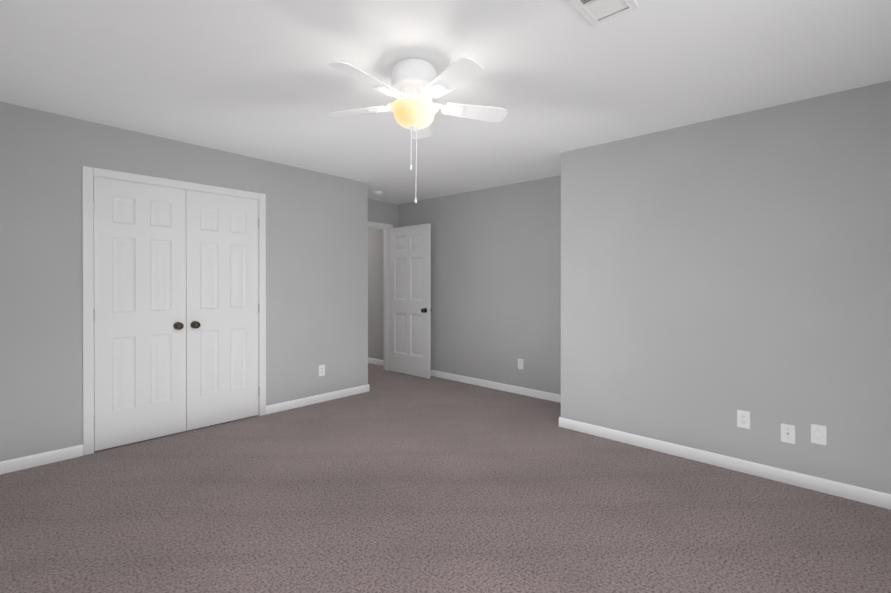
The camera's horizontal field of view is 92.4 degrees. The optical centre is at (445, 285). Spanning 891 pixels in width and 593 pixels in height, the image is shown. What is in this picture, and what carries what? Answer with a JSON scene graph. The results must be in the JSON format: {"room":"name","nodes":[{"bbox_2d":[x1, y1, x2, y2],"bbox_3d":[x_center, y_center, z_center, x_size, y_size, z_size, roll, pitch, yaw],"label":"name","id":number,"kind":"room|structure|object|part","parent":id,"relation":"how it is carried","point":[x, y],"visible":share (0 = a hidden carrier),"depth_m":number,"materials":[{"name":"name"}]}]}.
{"room":"empty bedroom","nodes":[
{"label":"empty bedroom","id":0,"kind":"room"},
{"bbox_2d":[0,102,367,461],"bbox_3d":[-2.314,-0.034,3.604,0.120,2.560,3.977,0,0,43],"label":"wall","id":1,"kind":"structure","parent":0,"point":[316,269],"depth_m":3.22,"materials":[{"name":"grey paint"}]},
{"bbox_2d":[0,444,82,474],"bbox_3d":[-3.103,1.209,2.670,0.013,0.082,1.288,0,0,43],"label":"baseboard","id":2,"kind":"structure","parent":1,"relation":"attached to","point":[25,462],"depth_m":2.97,"materials":[{"name":"white wood"}]},
{"bbox_2d":[93,177,185,450],"bbox_3d":[-2.406,0.212,3.398,0.102,2.050,0.617,0,0,43],"label":"closet door","id":3,"kind":"structure","parent":1,"relation":"in","point":[139,314],"depth_m":3.39,"materials":[{"name":"white wood"}]},
{"bbox_2d":[82,166,265,455],"bbox_3d":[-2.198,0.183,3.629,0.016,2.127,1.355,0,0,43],"label":"trim","id":4,"kind":"structure","parent":1,"relation":"attached to","point":[88,173],"depth_m":3.17,"materials":[{"name":"white wood"}]},
{"bbox_2d":[186,190,258,430],"bbox_3d":[-1.981,0.210,3.852,0.102,2.050,0.617,0,0,43],"label":"closet door","id":5,"kind":"structure","parent":1,"relation":"in","point":[222,307],"depth_m":3.84,"materials":[{"name":"white wood"}]},
{"bbox_2d":[266,384,369,414],"bbox_3d":[-1.316,1.201,4.577,0.013,0.082,1.227,0,0,43],"label":"baseboard","id":6,"kind":"structure","parent":1,"relation":"attached to","point":[288,405],"depth_m":4.51,"materials":[{"name":"white wood"}]},
{"bbox_2d":[319,365,324,375],"bbox_3d":[-1.322,0.907,4.572,0.009,0.116,0.072,0,0,43],"label":"outlet","id":7,"kind":"object","parent":1,"relation":"attached to","point":[321,370],"visible":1,"depth_m":4.57,"materials":[{"name":"white plastic"}]},
{"bbox_2d":[368,199,398,227],"bbox_3d":[-1.119,-0.044,5.976,0.120,2.560,1.118,0,0,43],"label":"wall","id":8,"kind":"structure","parent":0,"point":[383,212],"depth_m":6.13,"materials":[{"name":"grey paint"}]},
{"bbox_2d":[368,221,392,370],"bbox_3d":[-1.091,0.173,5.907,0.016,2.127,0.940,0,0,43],"label":"door frame","id":9,"kind":"structure","parent":8,"relation":"attached to","point":[381,225],"depth_m":6.07,"materials":[{"name":"white wood"}]},
{"bbox_2d":[383,230,383,318],"bbox_3d":[-1.190,0.173,6.000,0.016,2.127,0.940,0,0,43],"label":"door frame","id":10,"kind":"structure","parent":8,"relation":"attached to","point":[383,274],"depth_m":6.30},
{"bbox_2d":[389,223,431,378],"bbox_3d":[-0.508,0.202,5.923,0.814,2.050,0.170,0,0,43],"label":"entry door","id":11,"kind":"structure","parent":8,"relation":"in","point":[410,309],"depth_m":5.88,"materials":[{"name":"white wood"}]},
{"bbox_2d":[0,363,890,592],"bbox_3d":[-1.446,1.296,3.644,9.040,0.100,5.215,0,0,43],"label":"floor","id":12,"kind":"structure","parent":0,"point":[392,482],"depth_m":2.34,"materials":[{"name":"carpet"}]},
{"bbox_2d":[0,0,890,203],"bbox_3d":[-1.444,-1.354,3.633,9.040,0.300,5.215,1,0,43],"label":"ceiling","id":13,"kind":"structure","parent":0,"point":[261,79],"depth_m":2.34,"materials":[{"name":"white paint"}]},
{"bbox_2d":[372,191,382,194],"bbox_3d":[-0.875,-1.185,5.486,0.136,0.038,0.136,1,0,43],"label":"smoke detector","id":14,"kind":"object","parent":13,"relation":"attached to","point":[377,192],"visible":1,"depth_m":5.44,"materials":[{"name":"white plastic"}]},
{"bbox_2d":[326,57,506,202],"bbox_3d":[-0.179,-0.815,2.281,1.028,0.735,1.012,1,0,43],"label":"fan","id":15,"kind":"object","parent":13,"relation":"hanging from","point":[416,78],"depth_m":2.21,"materials":[{"name":"white plastic"}]},
{"bbox_3d":[-0.169,-0.906,2.310,0.266,0.104,0.266,1,0,43],"label":"fan shade","id":16,"kind":"part","parent":15,"relation":"part of","materials":[{"name":"glass"}]},
{"bbox_2d":[570,0,637,25],"bbox_3d":[0.614,-1.161,1.715,0.190,0.018,0.345,1,0,43],"label":"ceiling vent","id":17,"kind":"object","parent":13,"relation":"in","point":[595,12],"visible":0.98,"depth_m":1.79,"materials":[{"name":"white metal"}]},
{"bbox_2d":[368,175,560,394],"bbox_3d":[-0.732,-0.046,6.461,6.223,2.560,0.120,0,0,43],"label":"wall","id":18,"kind":"structure","parent":0,"point":[496,283],"depth_m":5.16,"materials":[{"name":"grey paint"}]},
{"bbox_2d":[368,357,383,365],"bbox_3d":[-1.873,1.189,7.444,2.980,0.082,0.013,0,0,43],"label":"baseboard","id":19,"kind":"structure","parent":18,"relation":"attached to","point":[376,361],"depth_m":6.70,"materials":[{"name":"white wood"}]},
{"bbox_2d":[431,370,560,402],"bbox_3d":[0.398,1.198,5.316,3.003,0.082,0.013,0,0,43],"label":"baseboard","id":20,"kind":"structure","parent":18,"relation":"attached to","point":[511,388],"depth_m":5.07,"materials":[{"name":"white wood"}]},
{"bbox_2d":[518,359,522,368],"bbox_3d":[0.858,0.896,4.887,0.072,0.116,0.009,0,0,43],"label":"outlet","id":21,"kind":"object","parent":18,"relation":"attached to","point":[520,363],"visible":1,"depth_m":4.88,"materials":[{"name":"white plastic"}]},
{"bbox_2d":[561,81,890,493],"bbox_3d":[2.327,-0.032,3.115,2.817,2.560,0.820,0,0,43],"label":"wall","id":22,"kind":"structure","parent":0,"point":[717,274],"depth_m":2.87,"materials":[{"name":"grey paint"}]},
{"bbox_2d":[559,417,890,509],"bbox_3d":[1.994,1.209,2.861,2.710,0.082,0.013,0,0,43],"label":"baseboard","id":23,"kind":"structure","parent":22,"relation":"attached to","point":[856,493],"depth_m":2.85,"materials":[{"name":"white wood"}]},
{"bbox_2d":[737,410,749,428],"bbox_3d":[1.996,0.895,2.862,0.072,0.116,0.009,0,0,43],"label":"electrical outlet","id":24,"kind":"object","parent":22,"relation":"attached to","point":[743,418],"visible":1,"depth_m":2.86,"materials":[{"name":"white plastic"}]},
{"bbox_2d":[781,423,794,443],"bbox_3d":[2.163,0.935,2.700,0.072,0.116,0.016,0,0,43],"label":"jack","id":25,"kind":"object","parent":22,"relation":"attached to","point":[787,433],"visible":1,"depth_m":2.70,"materials":[{"name":"white plastic"}]},
{"bbox_2d":[811,424,826,444],"bbox_3d":[2.272,0.906,2.602,0.072,0.116,0.011,0,0,43],"label":"electrical outlet","id":26,"kind":"object","parent":22,"relation":"attached to","point":[818,434],"visible":1,"depth_m":2.60,"materials":[{"name":"white plastic"}]}
]}

